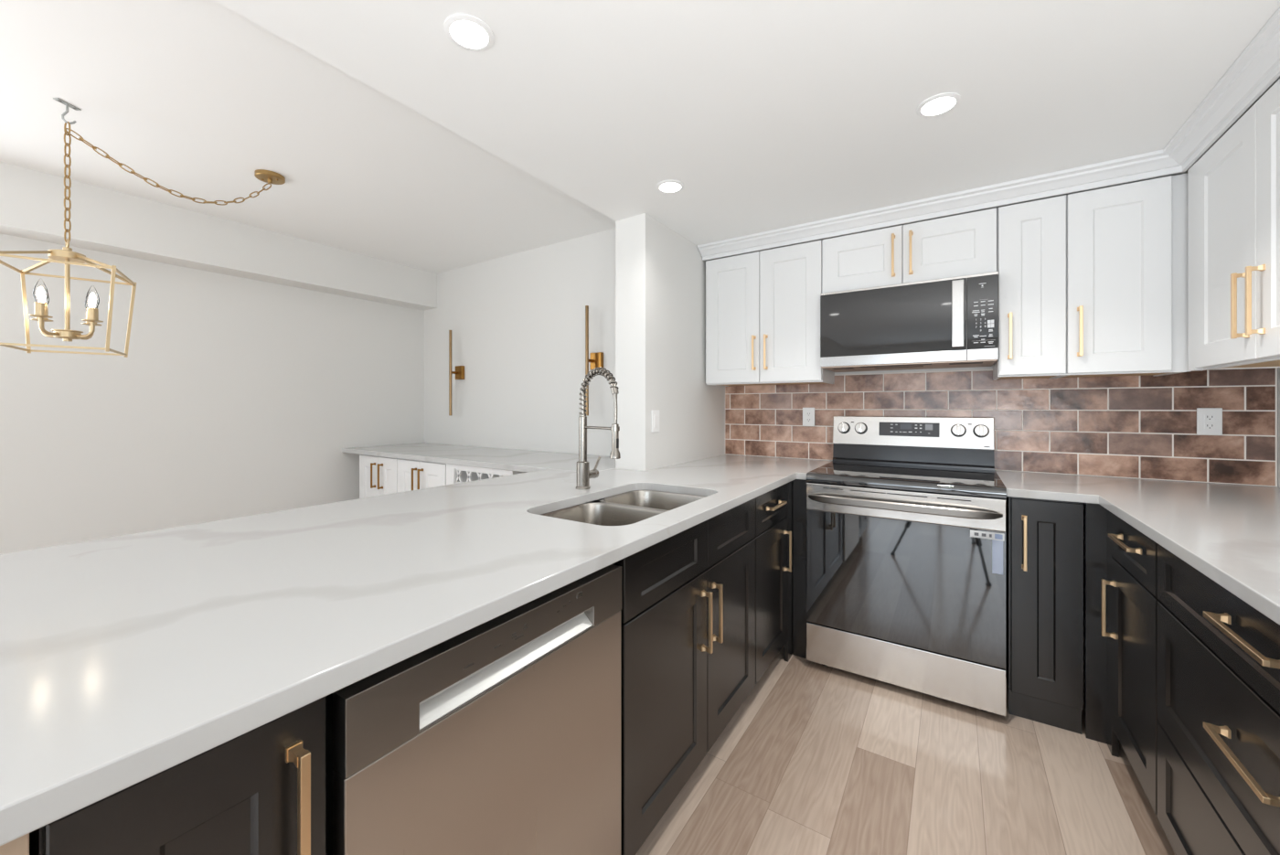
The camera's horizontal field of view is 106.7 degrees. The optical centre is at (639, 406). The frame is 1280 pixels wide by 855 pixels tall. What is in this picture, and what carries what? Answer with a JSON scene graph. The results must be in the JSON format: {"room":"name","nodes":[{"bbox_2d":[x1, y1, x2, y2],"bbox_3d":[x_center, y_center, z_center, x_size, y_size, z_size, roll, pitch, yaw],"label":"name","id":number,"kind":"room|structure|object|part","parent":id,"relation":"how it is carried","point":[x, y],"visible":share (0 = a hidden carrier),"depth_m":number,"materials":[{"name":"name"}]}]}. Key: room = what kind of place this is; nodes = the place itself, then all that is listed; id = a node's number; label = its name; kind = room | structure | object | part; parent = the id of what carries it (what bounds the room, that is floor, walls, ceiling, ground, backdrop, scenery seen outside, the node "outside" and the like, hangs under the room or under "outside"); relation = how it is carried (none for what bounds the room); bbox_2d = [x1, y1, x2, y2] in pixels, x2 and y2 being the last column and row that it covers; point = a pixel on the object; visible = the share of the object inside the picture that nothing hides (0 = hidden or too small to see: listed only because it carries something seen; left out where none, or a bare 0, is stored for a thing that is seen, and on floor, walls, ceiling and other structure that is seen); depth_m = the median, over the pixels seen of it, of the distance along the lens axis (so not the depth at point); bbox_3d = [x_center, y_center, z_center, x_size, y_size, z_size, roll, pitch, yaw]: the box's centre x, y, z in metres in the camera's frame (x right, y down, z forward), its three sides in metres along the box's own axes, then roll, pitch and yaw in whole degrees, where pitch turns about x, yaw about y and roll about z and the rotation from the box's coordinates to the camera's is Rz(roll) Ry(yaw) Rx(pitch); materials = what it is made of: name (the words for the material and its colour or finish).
{"room":"kitchen","nodes":[
{"label":"kitchen","id":0,"kind":"room"},
{"bbox_2d":[0,233,424,554],"bbox_3d":[-3.568,-0.012,1.883,0.100,2.500,5.780,0,0,33],"label":"wall","id":1,"kind":"structure","parent":0,"point":[231,397],"depth_m":2.93,"materials":[{"name":"white paint"}]},
{"bbox_2d":[0,160,437,309],"bbox_3d":[-3.418,-1.012,1.844,0.193,0.300,5.680,0,0,33],"label":"soffit","id":2,"kind":"object","parent":1,"relation":"attached to","point":[102,219],"depth_m":2.82,"materials":[{"name":"white paint"}]},
{"bbox_2d":[0,0,615,273],"bbox_3d":[-2.504,-1.212,1.243,2.582,0.100,5.880,0,0,33],"label":"ceiling","id":3,"kind":"structure","parent":0,"point":[196,98],"depth_m":2.06,"materials":[{"name":"white paint"}]},
{"bbox_2d":[53,97,81,124],"bbox_3d":[-2.196,-1.124,1.828,0.026,0.075,0.072,0,0,3],"label":"ceiling hook","id":4,"kind":"object","parent":3,"relation":"attached to","point":[67,104],"visible":1,"depth_m":1.82,"materials":[{"name":"silver metal"}]},
{"bbox_3d":[-2.198,-1.159,1.828,0.021,0.004,0.072,0,0,3],"label":"plate","id":5,"kind":"part","parent":4,"relation":"part of","materials":[{"name":"silver metal"}]},
{"bbox_2d":[0,121,285,357],"bbox_3d":[-2.024,-0.684,2.023,0.371,0.954,0.893,0,0,42],"label":"pendant lantern","id":6,"kind":"object","parent":4,"relation":"hanging from","point":[66,255],"visible":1,"depth_m":1.83,"materials":[{"name":"gold metal"}]},
{"bbox_3d":[-2.190,-0.423,1.740,0.036,0.089,0.036,0,0,33],"label":"bulb","id":7,"kind":"part","parent":6,"relation":"part of","materials":[{"name":"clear glass"}]},
{"bbox_3d":[-2.259,-0.296,1.822,0.065,0.064,0.011,0,0,-5],"label":"arm","id":8,"kind":"part","parent":6,"relation":"part of","materials":[{"name":"gold metal"}]},
{"bbox_3d":[-2.192,-0.296,1.767,0.011,0.064,0.065,0,0,-5],"label":"arm","id":9,"kind":"part","parent":6,"relation":"part of","materials":[{"name":"gold metal"}]},
{"bbox_3d":[-2.198,-0.427,1.828,0.013,0.270,0.013,0,0,33],"label":"stem","id":10,"kind":"part","parent":6,"relation":"part of","materials":[{"name":"gold metal"}]},
{"bbox_3d":[-2.198,-0.861,1.828,0.017,0.468,0.017,0,0,-45],"label":"chain","id":11,"kind":"part","parent":6,"relation":"part of","materials":[{"name":"gold metal"}]},
{"bbox_3d":[-2.137,-0.296,1.833,0.065,0.064,0.011,0,0,-5],"label":"arm","id":12,"kind":"part","parent":6,"relation":"part of","materials":[{"name":"gold metal"}]},
{"bbox_3d":[-2.203,-0.296,1.889,0.011,0.064,0.065,0,0,-5],"label":"arm","id":13,"kind":"part","parent":6,"relation":"part of","materials":[{"name":"gold metal"}]},
{"bbox_3d":[-2.110,-0.423,1.836,0.036,0.089,0.036,0,0,33],"label":"bulb","id":14,"kind":"part","parent":6,"relation":"part of","materials":[{"name":"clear glass"}]},
{"bbox_3d":[-2.028,-1.021,2.110,0.022,0.199,0.672,0,0,31],"label":"swag chain","id":15,"kind":"part","parent":6,"relation":"part of","materials":[{"name":"gold metal"}]},
{"bbox_2d":[424,228,615,456],"bbox_3d":[-0.916,-0.012,3.657,2.582,2.500,0.100,0,0,33],"label":"wall","id":16,"kind":"structure","parent":0,"point":[517,321],"depth_m":3.55,"materials":[{"name":"white paint"}]},
{"bbox_2d":[448,330,464,415],"bbox_3d":[-1.519,-0.277,3.936,0.092,0.705,0.096,0,0,33],"label":"wall sconce","id":17,"kind":"object","parent":16,"relation":"attached to","point":[459,372],"visible":1,"depth_m":3.91,"materials":[{"name":"gold metal"}]},
{"bbox_2d":[585,305,603,415],"bbox_3d":[-0.306,-0.301,3.138,0.092,0.722,0.096,0,0,33],"label":"wall sconce","id":18,"kind":"object","parent":16,"relation":"attached to","point":[596,360],"visible":0.77,"depth_m":3.12,"materials":[{"name":"gold metal"}]},
{"bbox_2d":[615,213,725,470],"bbox_3d":[0.252,-0.012,2.913,0.186,2.500,1.100,0,0,33],"label":"wall","id":19,"kind":"structure","parent":0,"point":[660,274],"depth_m":2.52,"materials":[{"name":"white paint"}]},
{"bbox_2d":[651,410,659,432],"bbox_3d":[0.082,0.077,2.476,0.009,0.115,0.073,0,0,33],"label":"light switch","id":20,"kind":"object","parent":19,"relation":"attached to","point":[655,413],"visible":1,"depth_m":2.47,"materials":[{"name":"white plastic"}]},
{"bbox_2d":[213,0,1279,258],"bbox_3d":[-0.164,-1.119,0.015,2.678,0.286,6.400,0,0,33],"label":"ceiling","id":21,"kind":"structure","parent":0,"point":[769,114],"depth_m":1.44,"materials":[{"name":"white paint"}]},
{"bbox_2d":[443,13,494,52],"bbox_3d":[-0.446,-0.972,1.244,0.124,0.006,0.124,0,0,33],"label":"recessed light","id":22,"kind":"object","parent":21,"relation":"in","point":[468,32],"visible":1,"depth_m":1.24,"materials":[{"name":"white plastic"}]},
{"bbox_2d":[656,180,683,192],"bbox_3d":[0.134,-0.972,2.110,0.124,0.006,0.124,0,0,33],"label":"recessed light","id":23,"kind":"object","parent":21,"relation":"in","point":[666,186],"visible":1,"depth_m":2.10,"materials":[{"name":"white plastic"}]},
{"bbox_2d":[916,92,960,117],"bbox_3d":[0.964,-0.972,1.540,0.124,0.006,0.124,0,0,33],"label":"recessed light","id":24,"kind":"object","parent":21,"relation":"in","point":[941,103],"visible":1,"depth_m":1.53,"materials":[{"name":"white plastic"}]},
{"bbox_2d":[635,644,1175,854],"bbox_3d":[-1.242,1.268,0.724,5.260,0.060,6.400,0,0,33],"label":"floor","id":25,"kind":"structure","parent":0,"point":[816,759],"depth_m":1.57,"materials":[{"name":"brown wood"}]},
{"bbox_2d":[0,832,29,854],"bbox_3d":[-0.777,0.798,0.565,0.572,0.880,0.020,0,0,33],"label":"board","id":26,"kind":"object","parent":25,"relation":"on","point":[19,846],"visible":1,"depth_m":0.41,"materials":[{"name":"beige wood"}]},
{"bbox_2d":[29,695,326,854],"bbox_3d":[-0.700,0.798,0.671,0.634,0.881,0.230,0,0,33],"label":"base cabinet","id":27,"kind":"object","parent":25,"relation":"on","point":[262,790],"visible":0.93,"depth_m":0.53,"materials":[{"name":"black paint"}]},
{"bbox_3d":[-0.407,0.510,0.570,0.034,0.200,0.017,0,0,33],"label":"handle","id":28,"kind":"part","parent":27,"relation":"part of","materials":[{"name":"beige metal"}]},
{"bbox_2d":[359,454,399,498],"bbox_3d":[-1.745,0.798,3.709,0.517,0.881,0.664,0,0,33],"label":"base cabinet","id":29,"kind":"object","parent":25,"relation":"on","point":[378,474],"visible":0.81,"depth_m":3.45,"materials":[{"name":"white paint"}]},
{"bbox_3d":[-2.002,0.750,3.534,0.276,0.767,0.019,0,0,33],"label":"door","id":30,"kind":"part","parent":29,"relation":"part of","materials":[{"name":"white paint"}]},
{"bbox_3d":[-1.941,0.500,3.462,0.017,0.180,0.034,0,0,33],"label":"handle","id":31,"kind":"part","parent":29,"relation":"part of","materials":[{"name":"gold metal"}]},
{"bbox_3d":[-1.861,0.500,3.409,0.017,0.180,0.034,0,0,33],"label":"handle","id":32,"kind":"part","parent":29,"relation":"part of","materials":[{"name":"gold metal"}]},
{"bbox_3d":[-1.787,0.750,3.392,0.234,0.767,0.019,0,0,33],"label":"door","id":33,"kind":"part","parent":29,"relation":"part of","materials":[{"name":"white paint"}]},
{"bbox_2d":[397,458,446,492],"bbox_3d":[-1.298,0.798,3.416,0.545,0.881,0.664,0,0,33],"label":"base cabinet","id":34,"kind":"object","parent":25,"relation":"on","point":[412,474],"visible":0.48,"depth_m":3.16,"materials":[{"name":"white paint"}]},
{"bbox_3d":[-1.573,0.750,3.251,0.262,0.767,0.019,0,0,33],"label":"door","id":35,"kind":"part","parent":34,"relation":"part of","materials":[{"name":"white paint"}]},
{"bbox_3d":[-1.508,0.500,3.177,0.017,0.180,0.034,0,0,33],"label":"handle","id":36,"kind":"part","parent":34,"relation":"part of","materials":[{"name":"gold metal"}]},
{"bbox_3d":[-1.448,0.500,3.137,0.017,0.180,0.034,0,0,33],"label":"handle","id":37,"kind":"part","parent":34,"relation":"part of","materials":[{"name":"gold metal"}]},
{"bbox_3d":[-1.345,0.750,3.102,0.276,0.767,0.019,0,0,33],"label":"door","id":38,"kind":"part","parent":34,"relation":"part of","materials":[{"name":"white paint"}]},
{"bbox_2d":[341,442,615,472],"bbox_3d":[-1.090,0.340,3.301,2.476,0.032,0.684,0,0,33],"label":"countertop","id":39,"kind":"structure","parent":34,"relation":"on","point":[527,461],"depth_m":3.13,"materials":[{"name":"white stone"}]},
{"bbox_2d":[446,463,448,484],"bbox_3d":[-1.058,0.798,3.250,0.033,0.882,0.576,0,0,33],"label":"strip","id":40,"kind":"object","parent":25,"relation":"on","point":[447,464],"visible":0.02,"depth_m":3.01,"materials":[{"name":"white paint"}]},
{"bbox_2d":[326,564,621,854],"bbox_3d":[-0.453,0.807,1.034,0.578,0.862,0.618,0,0,33],"label":"dishwasher","id":41,"kind":"object","parent":25,"relation":"on","point":[502,735],"visible":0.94,"depth_m":0.82,"materials":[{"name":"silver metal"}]},
{"bbox_3d":[-0.229,0.459,0.885,0.032,0.042,0.407,0,0,33],"label":"pocket handle","id":42,"kind":"part","parent":41,"relation":"part of","materials":[{"name":"white metal"}]},
{"bbox_2d":[448,463,526,484],"bbox_3d":[-0.786,0.798,3.099,0.584,0.880,0.630,0,0,33],"label":"wine rack","id":43,"kind":"object","parent":25,"relation":"on","point":[457,474],"visible":0.16,"depth_m":2.92,"materials":[{"name":"white paint"}]},
{"bbox_2d":[612,498,755,854],"bbox_3d":[-0.021,0.798,1.703,0.634,0.880,0.923,0,0,33],"label":"base cabinet","id":44,"kind":"object","parent":25,"relation":"on","point":[688,612],"visible":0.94,"depth_m":1.41,"materials":[{"name":"black paint"}]},
{"bbox_2d":[0,454,831,845],"bbox_3d":[-0.251,0.340,1.746,1.163,0.032,3.398,0,0,33],"label":"countertop","id":45,"kind":"structure","parent":44,"relation":"on","point":[125,660],"depth_m":0.79,"materials":[{"name":"white stone"}]},
{"bbox_2d":[576,366,620,489],"bbox_3d":[-0.171,0.087,1.836,0.122,0.474,0.268,0,0,-22],"label":"kitchen faucet","id":46,"kind":"object","parent":45,"relation":"on","point":[584,474],"visible":1,"depth_m":1.86,"materials":[{"name":"silver metal"}]},
{"bbox_3d":[-0.189,0.249,1.944,0.036,0.087,0.088,0,0,33],"label":"lever","id":47,"kind":"part","parent":46,"relation":"part of","materials":[{"name":"silver metal"}]},
{"bbox_3d":[-0.156,0.081,1.807,0.212,0.016,0.033,0,0,43],"label":"support arm","id":48,"kind":"part","parent":46,"relation":"part of","materials":[{"name":"silver metal"}]},
{"bbox_2d":[541,490,705,525],"bbox_3d":[-0.029,0.462,1.662,0.429,0.209,0.726,0,0,33],"label":"sink","id":49,"kind":"object","parent":45,"relation":"in","point":[629,507],"visible":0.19,"depth_m":1.75,"materials":[{"name":"silver metal"}]},
{"bbox_3d":[-0.119,0.462,1.525,0.429,0.209,0.398,0,0,33],"label":"bowl","id":50,"kind":"part","parent":49,"relation":"part of","materials":[{"name":"silver metal"}]},
{"bbox_3d":[0.081,0.462,1.828,0.429,0.209,0.328,0,0,33],"label":"bowl","id":51,"kind":"part","parent":49,"relation":"part of","materials":[{"name":"silver metal"}]},
{"bbox_3d":[0.083,0.450,1.365,0.019,0.160,0.469,0,0,33],"label":"drawer","id":52,"kind":"part","parent":44,"relation":"part of","materials":[{"name":"black paint"}]},
{"bbox_3d":[0.083,0.835,1.365,0.019,0.597,0.469,0,0,33],"label":"door","id":53,"kind":"part","parent":44,"relation":"part of","materials":[{"name":"black paint"}]},
{"bbox_3d":[0.213,0.684,1.514,0.034,0.192,0.017,0,0,33],"label":"handle","id":54,"kind":"part","parent":44,"relation":"part of","materials":[{"name":"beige metal"}]},
{"bbox_3d":[0.258,0.684,1.581,0.034,0.192,0.017,0,0,33],"label":"handle","id":55,"kind":"part","parent":44,"relation":"part of","materials":[{"name":"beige metal"}]},
{"bbox_3d":[0.337,0.835,1.750,0.019,0.597,0.446,0,0,33],"label":"door","id":56,"kind":"part","parent":44,"relation":"part of","materials":[{"name":"black paint"}]},
{"bbox_3d":[0.337,0.450,1.750,0.019,0.160,0.446,0,0,33],"label":"drawer","id":57,"kind":"part","parent":44,"relation":"part of","materials":[{"name":"black paint"}]},
{"bbox_2d":[753,483,791,684],"bbox_3d":[0.355,0.798,2.276,0.634,0.881,0.440,0,0,33],"label":"base cabinet","id":58,"kind":"object","parent":25,"relation":"on","point":[771,507],"visible":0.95,"depth_m":2.11,"materials":[{"name":"black paint"}]},
{"bbox_3d":[0.584,0.450,2.125,0.019,0.160,0.436,0,0,33],"label":"drawer","id":59,"kind":"part","parent":58,"relation":"part of","materials":[{"name":"black paint"}]},
{"bbox_3d":[0.606,0.438,2.112,0.034,0.017,0.190,0,0,33],"label":"handle","id":60,"kind":"part","parent":58,"relation":"part of","materials":[{"name":"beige metal"}]},
{"bbox_3d":[0.702,0.684,2.256,0.034,0.192,0.017,0,0,33],"label":"handle","id":61,"kind":"part","parent":58,"relation":"part of","materials":[{"name":"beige metal"}]},
{"bbox_2d":[784,479,807,661],"bbox_3d":[0.770,0.798,2.333,0.098,0.880,0.100,0,0,33],"label":"cabinet filler","id":62,"kind":"object","parent":25,"relation":"on","point":[795,645],"visible":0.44,"depth_m":2.35,"materials":[{"name":"black paint"}]},
{"bbox_2d":[806,416,1006,715],"bbox_3d":[1.275,0.647,2.313,0.757,1.183,0.730,0,0,33],"label":"electric range","id":63,"kind":"object","parent":25,"relation":"on","point":[906,521],"visible":1,"depth_m":2.07,"materials":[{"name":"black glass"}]},
{"bbox_3d":[1.161,0.120,2.718,0.057,0.058,0.037,0,0,33],"label":"knob","id":64,"kind":"part","parent":63,"relation":"part of","materials":[{"name":"silver metal"}]},
{"bbox_3d":[1.236,0.120,2.669,0.057,0.058,0.037,0,0,33],"label":"knob","id":65,"kind":"part","parent":63,"relation":"part of","materials":[{"name":"silver metal"}]},
{"bbox_3d":[1.090,0.423,2.032,0.732,0.035,0.056,0,0,33],"label":"handle","id":66,"kind":"part","parent":63,"relation":"part of","materials":[{"name":"silver metal"}]},
{"bbox_3d":[1.117,1.115,2.073,0.757,0.178,0.042,0,0,33],"label":"storage drawer","id":67,"kind":"part","parent":63,"relation":"part of","materials":[{"name":"silver metal"}]},
{"bbox_3d":[1.115,0.424,2.070,0.757,0.124,0.040,0,0,33],"label":"oven door","id":68,"kind":"part","parent":63,"relation":"part of","materials":[{"name":"silver metal"}]},
{"bbox_2d":[806,460,1006,498],"bbox_3d":[1.266,0.338,2.300,0.757,0.043,0.590,0,0,33],"label":"cooktop","id":69,"kind":"object","parent":63,"relation":"in","point":[911,478],"depth_m":2.16,"materials":[{"name":"black glass"}]},
{"bbox_3d":[1.617,0.120,2.418,0.057,0.058,0.037,0,0,33],"label":"knob","id":70,"kind":"part","parent":63,"relation":"part of","materials":[{"name":"silver metal"}]},
{"bbox_3d":[1.696,0.120,2.366,0.057,0.058,0.037,0,0,33],"label":"knob","id":71,"kind":"part","parent":63,"relation":"part of","materials":[{"name":"silver metal"}]},
{"bbox_2d":[1005,496,1083,734],"bbox_3d":[1.723,0.798,2.075,0.225,0.881,0.624,0,0,33],"label":"base cabinet","id":72,"kind":"object","parent":25,"relation":"on","point":[1045,538],"visible":0.98,"depth_m":1.84,"materials":[{"name":"black paint"}]},
{"bbox_3d":[1.507,0.535,1.864,0.017,0.210,0.034,0,0,33],"label":"handle","id":73,"kind":"part","parent":72,"relation":"part of","materials":[{"name":"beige metal"}]},
{"bbox_2d":[1085,502,1119,757],"bbox_3d":[1.682,0.798,1.737,0.074,0.880,0.086,0,0,33],"label":"cabinet filler","id":74,"kind":"object","parent":25,"relation":"on","point":[1098,519],"visible":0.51,"depth_m":1.76,"materials":[{"name":"black paint"}]},
{"bbox_2d":[1101,512,1160,815],"bbox_3d":[1.787,0.798,1.348,0.634,0.881,0.442,0,0,33],"label":"base cabinet","id":75,"kind":"object","parent":25,"relation":"on","point":[1134,582],"visible":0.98,"depth_m":1.48,"materials":[{"name":"black paint"}]},
{"bbox_3d":[1.635,0.705,1.663,0.034,0.198,0.017,0,0,33],"label":"handle","id":76,"kind":"part","parent":75,"relation":"part of","materials":[{"name":"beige metal"}]},
{"bbox_3d":[1.535,0.432,1.510,0.034,0.017,0.205,0,0,33],"label":"handle","id":77,"kind":"part","parent":75,"relation":"part of","materials":[{"name":"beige metal"}]},
{"bbox_3d":[1.559,0.450,1.498,0.019,0.160,0.438,0,0,33],"label":"drawer","id":78,"kind":"part","parent":75,"relation":"part of","materials":[{"name":"black paint"}]},
{"bbox_2d":[1157,543,1279,854],"bbox_3d":[1.380,0.798,0.729,0.634,0.881,1.032,0,0,33],"label":"base cabinet","id":79,"kind":"object","parent":25,"relation":"on","point":[1219,656],"visible":0.98,"depth_m":1.03,"materials":[{"name":"black paint"}]},
{"bbox_2d":[994,469,1279,625],"bbox_3d":[1.585,0.340,1.257,0.915,0.032,2.198,0,0,33],"label":"countertop","id":80,"kind":"structure","parent":79,"relation":"on","point":[1229,533],"depth_m":1.40,"materials":[{"name":"white stone"}]},
{"bbox_3d":[1.151,1.001,0.879,0.019,0.265,1.027,0,0,33],"label":"drawer","id":81,"kind":"part","parent":79,"relation":"part of","materials":[{"name":"black paint"}]},
{"bbox_3d":[1.151,0.450,0.879,0.019,0.160,1.027,0,0,33],"label":"drawer","id":82,"kind":"part","parent":79,"relation":"part of","materials":[{"name":"black paint"}]},
{"bbox_3d":[1.127,0.663,0.890,0.034,0.017,0.230,0,0,33],"label":"handle","id":83,"kind":"part","parent":79,"relation":"part of","materials":[{"name":"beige metal"}]},
{"bbox_3d":[1.127,0.432,0.890,0.034,0.017,0.230,0,0,33],"label":"handle","id":84,"kind":"part","parent":79,"relation":"part of","materials":[{"name":"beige metal"}]},
{"bbox_2d":[697,7,1279,260],"bbox_3d":[0.971,-0.938,1.976,2.038,0.074,0.985,0,0,33],"label":"trim","id":85,"kind":"structure","parent":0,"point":[1257,68],"depth_m":1.93,"materials":[{"name":"white paint"}]},
{"bbox_2d":[736,365,1277,669],"bbox_3d":[1.645,-0.012,2.595,2.492,2.500,0.100,0,0,33],"label":"wall","id":86,"kind":"structure","parent":0,"point":[976,368],"depth_m":2.44,"materials":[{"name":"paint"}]},
{"bbox_2d":[705,240,834,386],"bbox_3d":[0.772,-0.517,2.876,0.686,0.767,0.367,0,0,33],"label":"upper cabinet","id":87,"kind":"object","parent":86,"relation":"attached to","point":[762,308],"visible":0.99,"depth_m":2.74,"materials":[{"name":"white paint"}]},
{"bbox_3d":[0.553,-0.519,2.853,0.338,0.756,0.019,0,0,33],"label":"door","id":88,"kind":"part","parent":87,"relation":"part of","materials":[{"name":"white paint"}]},
{"bbox_3d":[0.655,-0.311,2.753,0.017,0.198,0.034,0,0,33],"label":"handle","id":89,"kind":"part","parent":87,"relation":"part of","materials":[{"name":"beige metal"}]},
{"bbox_3d":[0.714,-0.311,2.715,0.017,0.198,0.034,0,0,33],"label":"handle","id":90,"kind":"part","parent":87,"relation":"part of","materials":[{"name":"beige metal"}]},
{"bbox_3d":[0.839,-0.519,2.664,0.339,0.756,0.019,0,0,33],"label":"door","id":91,"kind":"part","parent":87,"relation":"part of","materials":[{"name":"white paint"}]},
{"bbox_2d":[822,207,996,293],"bbox_3d":[1.377,-0.749,2.478,0.756,0.304,0.367,0,0,33],"label":"upper cabinet","id":92,"kind":"object","parent":86,"relation":"attached to","point":[962,244],"visible":0.88,"depth_m":2.32,"materials":[{"name":"white paint"}]},
{"bbox_3d":[1.143,-0.750,2.465,0.376,0.293,0.019,0,0,33],"label":"door","id":93,"kind":"part","parent":92,"relation":"part of","materials":[{"name":"white paint"}]},
{"bbox_3d":[1.253,-0.750,2.360,0.017,0.207,0.034,0,0,33],"label":"handle","id":94,"kind":"part","parent":92,"relation":"part of","materials":[{"name":"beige metal"}]},
{"bbox_2d":[820,271,998,372],"bbox_3d":[1.364,-0.399,2.457,0.752,0.393,0.416,0,0,33],"label":"microwave","id":95,"kind":"object","parent":92,"relation":"attached to","point":[952,322],"visible":1,"depth_m":2.29,"materials":[{"name":"silver metal"}]},
{"bbox_3d":[1.225,-0.422,2.350,0.636,0.324,0.029,0,0,33],"label":"door","id":96,"kind":"part","parent":95,"relation":"part of","materials":[{"name":"black glass"}]},
{"bbox_3d":[1.273,-0.590,2.318,0.752,0.011,0.030,0,0,33],"label":"trim","id":97,"kind":"part","parent":95,"relation":"part of","materials":[{"name":"silver metal"}]},
{"bbox_3d":[1.273,-0.234,2.318,0.752,0.050,0.030,0,0,33],"label":"trim","id":98,"kind":"part","parent":95,"relation":"part of","materials":[{"name":"silver metal"}]},
{"bbox_3d":[1.449,-0.422,2.169,0.046,0.304,0.028,0,0,33],"label":"handle","id":99,"kind":"part","parent":95,"relation":"part of","materials":[{"name":"silver metal"}]},
{"bbox_3d":[1.540,-0.422,2.143,0.114,0.324,0.029,0,0,33],"label":"control panel","id":100,"kind":"part","parent":95,"relation":"part of","materials":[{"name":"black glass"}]},
{"bbox_3d":[1.318,-0.750,2.318,0.017,0.207,0.034,0,0,33],"label":"handle","id":101,"kind":"part","parent":92,"relation":"part of","materials":[{"name":"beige metal"}]},
{"bbox_3d":[1.458,-0.750,2.257,0.371,0.293,0.019,0,0,33],"label":"door","id":102,"kind":"part","parent":92,"relation":"part of","materials":[{"name":"white paint"}]},
{"bbox_2d":[725,367,1277,486],"bbox_3d":[1.573,0.066,2.577,2.385,0.514,0.009,0,0,33],"label":"tile backsplash","id":103,"kind":"structure","parent":86,"relation":"attached to","point":[1144,427],"depth_m":2.27,"materials":[{"name":"brown tile"}]},
{"bbox_2d":[802,407,814,426],"bbox_3d":[1.033,0.064,2.916,0.072,0.114,0.008,0,0,33],"label":"wall outlet","id":104,"kind":"object","parent":103,"relation":"attached to","point":[808,413],"visible":1,"depth_m":2.91,"materials":[{"name":"white plastic"}]},
{"bbox_2d":[805,411,811,415],"bbox_3d":[1.032,0.045,2.914,0.033,0.027,0.003,0,0,33],"label":"receptacle","id":105,"kind":"object","parent":104,"relation":"attached to","point":[807,413],"depth_m":2.91,"materials":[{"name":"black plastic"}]},
{"bbox_2d":[805,417,811,422],"bbox_3d":[1.032,0.082,2.914,0.033,0.027,0.003,0,0,33],"label":"receptacle","id":106,"kind":"object","parent":104,"relation":"attached to","point":[807,420],"depth_m":2.91,"materials":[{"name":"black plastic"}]},
{"bbox_2d":[1196,407,1222,435],"bbox_3d":[2.407,0.064,2.013,0.072,0.114,0.008,0,0,33],"label":"wall outlet","id":107,"kind":"object","parent":103,"relation":"attached to","point":[1209,420],"visible":1,"depth_m":2.01,"materials":[{"name":"white plastic"}]},
{"bbox_2d":[1204,414,1215,420],"bbox_3d":[2.406,0.045,2.011,0.033,0.027,0.003,0,0,33],"label":"receptacle","id":108,"kind":"object","parent":107,"relation":"attached to","point":[1207,417],"depth_m":2.01,"materials":[{"name":"white plastic"}]},
{"bbox_2d":[1204,422,1215,428],"bbox_3d":[2.406,0.082,2.011,0.033,0.027,0.003,0,0,33],"label":"receptacle","id":109,"kind":"object","parent":107,"relation":"attached to","point":[1207,425],"depth_m":2.01,"materials":[{"name":"white plastic"}]},
{"bbox_2d":[992,194,1066,380],"bbox_3d":[1.792,-0.517,2.205,0.232,0.767,0.367,0,0,33],"label":"upper cabinet","id":110,"kind":"object","parent":86,"relation":"attached to","point":[1031,235],"visible":0.99,"depth_m":2.08,"materials":[{"name":"white paint"}]},
{"bbox_3d":[1.639,-0.313,2.107,0.017,0.202,0.034,0,0,33],"label":"handle","id":111,"kind":"part","parent":110,"relation":"part of","materials":[{"name":"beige metal"}]},
{"bbox_2d":[1055,173,1187,378],"bbox_3d":[2.041,-0.517,2.041,0.360,0.767,0.367,0,0,33],"label":"upper cabinet","id":112,"kind":"object","parent":86,"relation":"attached to","point":[1126,244],"visible":0.94,"depth_m":1.92,"materials":[{"name":"white paint"}]},
{"bbox_3d":[1.831,-0.313,1.980,0.017,0.207,0.034,0,0,33],"label":"handle","id":113,"kind":"part","parent":112,"relation":"part of","materials":[{"name":"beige metal"}]},
{"bbox_2d":[1277,367,1279,487],"bbox_3d":[0.886,-0.012,-0.735,0.100,2.500,6.300,0,0,33],"label":"wall","id":114,"kind":"structure","parent":0,"point":[1278,368],"depth_m":1.92,"materials":[{"name":"white paint"}]},
{"bbox_2d":[1187,78,1279,371],"bbox_3d":[1.956,-0.517,1.347,0.367,0.767,0.914,0,0,33],"label":"upper cabinet","id":115,"kind":"object","parent":114,"relation":"attached to","point":[1233,188],"visible":1,"depth_m":1.50,"materials":[{"name":"white paint"}]},
{"bbox_3d":[1.938,-0.519,1.574,0.019,0.756,0.421,0,0,33],"label":"door","id":116,"kind":"part","parent":115,"relation":"part of","materials":[{"name":"white paint"}]},
{"bbox_3d":[1.822,-0.307,1.447,0.034,0.199,0.017,0,0,33],"label":"handle","id":117,"kind":"part","parent":115,"relation":"part of","materials":[{"name":"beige metal"}]},
{"bbox_3d":[1.775,-0.307,1.375,0.034,0.199,0.017,0,0,33],"label":"handle","id":118,"kind":"part","parent":115,"relation":"part of","materials":[{"name":"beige metal"}]},
{"bbox_3d":[1.704,-0.519,1.220,0.019,0.756,0.420,0,0,33],"label":"door","id":119,"kind":"part","parent":115,"relation":"part of","materials":[{"name":"white paint"}]}
]}

